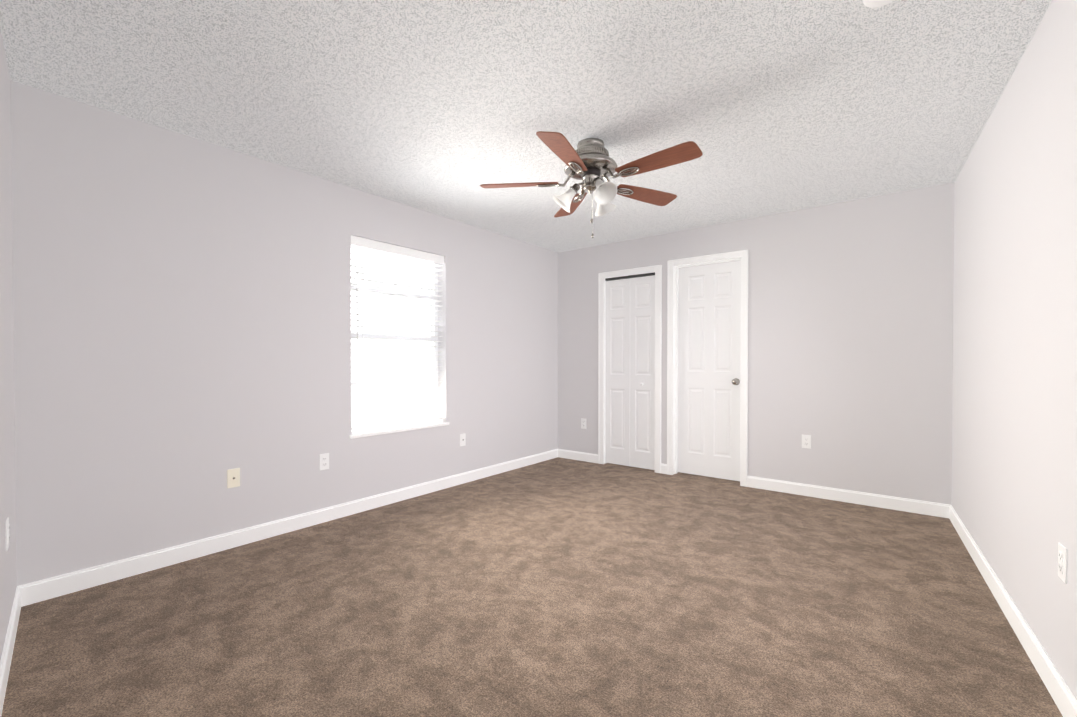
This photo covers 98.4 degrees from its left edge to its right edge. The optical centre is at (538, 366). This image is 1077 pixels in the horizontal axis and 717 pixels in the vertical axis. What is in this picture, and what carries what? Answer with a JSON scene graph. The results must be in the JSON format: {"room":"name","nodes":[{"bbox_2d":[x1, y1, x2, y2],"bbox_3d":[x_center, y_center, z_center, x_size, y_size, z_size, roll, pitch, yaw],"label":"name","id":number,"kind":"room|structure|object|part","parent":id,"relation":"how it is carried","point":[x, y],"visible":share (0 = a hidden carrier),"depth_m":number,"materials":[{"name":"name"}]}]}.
{"room":"empty bedroom","nodes":[
{"label":"empty bedroom","id":0,"kind":"room"},
{"bbox_2d":[0,29,16,660],"bbox_3d":[-1.001,-0.080,0.664,4.529,2.440,0.120,1,1,45],"label":"wall","id":1,"kind":"structure","parent":0,"point":[8,576],"depth_m":1.89,"materials":[{"name":"grey paint"}]},
{"bbox_2d":[5,517,9,550],"bbox_3d":[-2.080,0.658,1.824,0.070,0.115,0.008,1,1,45],"label":"duplex electrical outlet","id":2,"kind":"object","parent":1,"relation":"attached to","point":[7,532],"visible":0.98,"depth_m":1.80,"materials":[{"name":"white plastic"}]},
{"bbox_2d":[0,586,20,716],"bbox_3d":[-1.062,1.088,0.830,3.825,0.100,0.014,1,1,45],"label":"baseboard","id":3,"kind":"structure","parent":1,"relation":"attached to","point":[6,657],"depth_m":1.75,"materials":[{"name":"white wood"}]},
{"bbox_2d":[11,80,557,585],"bbox_3d":[-1.227,-0.114,3.852,0.200,2.440,4.757,0,1,38],"label":"wall","id":4,"kind":"structure","parent":0,"point":[181,308],"depth_m":2.75,"materials":[{"name":"grey paint"}]},
{"bbox_2d":[227,468,239,487],"bbox_3d":[-1.874,0.690,2.861,0.014,0.115,0.070,0,1,38],"label":"outlet","id":5,"kind":"object","parent":4,"relation":"attached to","point":[233,477],"visible":1,"depth_m":2.86,"materials":[{"name":"beige plastic"}]},
{"bbox_2d":[19,449,557,606],"bbox_3d":[-1.094,1.056,3.862,0.014,0.100,4.317,0,1,38],"label":"baseboard","id":6,"kind":"structure","parent":4,"relation":"attached to","point":[53,587],"depth_m":2.85,"materials":[{"name":"white wood"}]},
{"bbox_2d":[319,453,328,469],"bbox_3d":[-1.524,0.681,3.313,0.008,0.115,0.070,0,1,38],"label":"duplex electrical outlet","id":7,"kind":"object","parent":4,"relation":"attached to","point":[324,461],"visible":1,"depth_m":3.31,"materials":[{"name":"white plastic"}]},
{"bbox_2d":[351,235,443,433],"bbox_3d":[-1.188,-0.238,3.887,0.147,1.497,0.914,0,1,38],"label":"window","id":8,"kind":"structure","parent":4,"relation":"in","point":[434,375],"depth_m":3.94,"materials":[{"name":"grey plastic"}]},
{"bbox_2d":[356,246,357,361],"bbox_3d":[-1.377,-0.483,3.528,0.012,0.900,0.008,0,1,38],"label":"blind wand","id":9,"kind":"object","parent":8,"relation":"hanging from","point":[357,298],"visible":0.93,"depth_m":3.52,"materials":[{"name":"plastic"}]},
{"bbox_2d":[351,246,442,427],"bbox_3d":[-1.160,-0.228,3.865,0.058,1.437,0.898,0,1,38],"label":"window blinds","id":10,"kind":"object","parent":8,"relation":"attached to","point":[396,262],"visible":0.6,"depth_m":3.81,"materials":[{"name":"plastic"}]},
{"bbox_3d":[-1.156,-0.239,3.862,0.064,1.492,0.908,0,1,38],"label":"window blind rails","id":11,"kind":"part","parent":8,"relation":"part of","materials":[{"name":"white plastic"}]},
{"bbox_2d":[349,422,448,438],"bbox_3d":[-1.144,0.523,3.861,0.119,0.025,0.958,0,1,38],"label":"window sill","id":12,"kind":"structure","parent":4,"relation":"attached to","point":[387,431],"depth_m":3.77,"materials":[{"name":"wood"}]},
{"bbox_2d":[460,433,465,445],"bbox_3d":[-0.706,0.691,4.354,0.014,0.115,0.070,0,1,38],"label":"outlet","id":13,"kind":"object","parent":4,"relation":"attached to","point":[462,439],"visible":1,"depth_m":4.35,"materials":[{"name":"white plastic"}]},
{"bbox_2d":[0,0,1051,251],"bbox_3d":[0.506,-1.371,2.647,4.600,0.100,6.217,0,1,38],"label":"ceiling","id":14,"kind":"structure","parent":0,"point":[446,108],"depth_m":2.21,"materials":[{"name":"white paint"}]},
{"bbox_2d":[480,131,702,237],"bbox_3d":[0.335,-1.049,2.743,1.255,0.547,1.287,0,1,38],"label":"fan","id":15,"kind":"object","parent":14,"relation":"hanging from","point":[591,163],"visible":1,"depth_m":2.67,"materials":[{"name":"brown wood"}]},
{"bbox_3d":[0.311,-1.239,2.774,0.315,0.168,0.315,0,1,38],"label":"motor","id":16,"kind":"part","parent":15,"relation":"part of","materials":[{"name":"silver metal"}]},
{"bbox_2d":[862,0,894,7],"bbox_3d":[1.199,-1.293,1.608,0.132,0.035,0.132,0,1,38],"label":"smoke detector","id":17,"kind":"object","parent":14,"relation":"attached to","point":[873,3],"visible":1,"depth_m":1.64,"materials":[{"name":"white plastic"}]},
{"bbox_2d":[1,457,1062,716],"bbox_3d":[0.506,1.169,2.674,4.600,0.100,6.217,0,1,38],"label":"floor","id":18,"kind":"structure","parent":0,"point":[561,587],"depth_m":2.07,"materials":[{"name":"carpet"}]},
{"bbox_2d":[558,183,953,504],"bbox_3d":[1.861,-0.119,4.367,4.429,2.440,0.140,0,1,38],"label":"wall","id":19,"kind":"structure","parent":0,"point":[850,337],"depth_m":3.83,"materials":[{"name":"grey paint"}]},
{"bbox_2d":[558,449,597,462],"bbox_3d":[0.451,1.040,5.385,0.569,0.100,0.014,0,1,38],"label":"baseboard","id":20,"kind":"structure","parent":19,"relation":"attached to","point":[579,456],"depth_m":5.37,"materials":[{"name":"white wood"}]},
{"bbox_2d":[581,418,585,428],"bbox_3d":[0.517,0.660,5.333,0.070,0.115,0.008,0,1,38],"label":"duplex electrical outlet","id":21,"kind":"object","parent":19,"relation":"attached to","point":[583,423],"visible":1,"depth_m":5.33,"materials":[{"name":"white plastic"}]},
{"bbox_2d":[604,279,605,463],"bbox_3d":[1.011,0.052,5.034,0.648,2.083,0.140,0,1,38],"label":"door frame","id":22,"kind":"structure","parent":19,"relation":"attached to","point":[604,361],"depth_m":5.18,"materials":[{"name":"white wood"}]},
{"bbox_2d":[605,272,654,469],"bbox_3d":[0.982,0.054,4.997,0.596,2.050,0.073,0,1,38],"label":"closet door","id":23,"kind":"structure","parent":19,"relation":"in","point":[630,380],"depth_m":4.99,"materials":[{"name":"white wood"}]},
{"bbox_2d":[598,265,661,472],"bbox_3d":[0.961,0.031,4.970,0.734,2.126,0.022,0,1,38],"label":"trim","id":24,"kind":"structure","parent":19,"relation":"attached to","point":[657,269],"depth_m":4.85,"materials":[{"name":"white wood"}]},
{"bbox_2d":[661,463,666,473],"bbox_3d":[1.280,1.047,4.737,0.068,0.100,0.014,0,1,38],"label":"baseboard","id":25,"kind":"structure","parent":19,"relation":"attached to","point":[663,468],"depth_m":4.73,"materials":[{"name":"white wood"}]},
{"bbox_2d":[667,250,747,486],"bbox_3d":[1.646,0.020,4.523,0.760,2.158,0.162,0,1,38],"label":"door frame","id":26,"kind":"structure","parent":19,"relation":"attached to","point":[742,254],"depth_m":4.66,"materials":[{"name":"white wood"}]},
{"bbox_2d":[678,260,740,480],"bbox_3d":[1.682,0.046,4.569,0.629,2.080,0.035,0,1,38],"label":"door leaf","id":27,"kind":"structure","parent":19,"relation":"in","point":[709,344],"depth_m":4.55,"materials":[{"name":"white wood"}]},
{"bbox_2d":[732,378,739,384],"bbox_3d":[1.849,0.148,4.374,0.066,0.066,0.068,0,1,38],"label":"door knob","id":28,"kind":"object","parent":27,"relation":"attached to","point":[735,381],"depth_m":4.36,"materials":[{"name":"silver metal"}]},
{"bbox_2d":[802,434,810,448],"bbox_3d":[2.278,0.642,3.955,0.070,0.115,0.008,0,1,38],"label":"duplex electrical outlet","id":29,"kind":"object","parent":19,"relation":"attached to","point":[806,441],"visible":1,"depth_m":3.95,"materials":[{"name":"white plastic"}]},
{"bbox_2d":[747,476,949,517],"bbox_3d":[2.455,1.056,3.817,1.398,0.100,0.014,0,1,38],"label":"baseboard","id":30,"kind":"structure","parent":19,"relation":"attached to","point":[897,503],"depth_m":3.75,"materials":[{"name":"white wood"}]},
{"bbox_2d":[951,0,1076,699],"bbox_3d":[1.617,-0.086,1.250,0.120,2.440,5.367,0,1,35],"label":"wall","id":31,"kind":"structure","parent":0,"point":[1014,451],"depth_m":1.90,"materials":[{"name":"grey paint"}]},
{"bbox_2d":[949,505,1076,716],"bbox_3d":[1.655,1.082,1.436,0.014,0.100,4.759,0,1,35],"label":"baseboard","id":32,"kind":"structure","parent":31,"relation":"attached to","point":[1062,695],"depth_m":1.87,"materials":[{"name":"white wood"}]},
{"bbox_2d":[1058,542,1067,583],"bbox_3d":[1.734,0.651,1.541,0.008,0.115,0.070,0,1,35],"label":"duplex electrical outlet","id":33,"kind":"object","parent":31,"relation":"attached to","point":[1062,562],"visible":1,"depth_m":1.53,"materials":[{"name":"white plastic"}]},
{"label":"outside","id":34,"kind":"structure","parent":0,"visible":0},
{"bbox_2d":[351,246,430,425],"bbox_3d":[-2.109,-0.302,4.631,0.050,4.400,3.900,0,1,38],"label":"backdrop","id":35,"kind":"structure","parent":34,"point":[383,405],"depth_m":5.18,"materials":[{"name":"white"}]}
]}

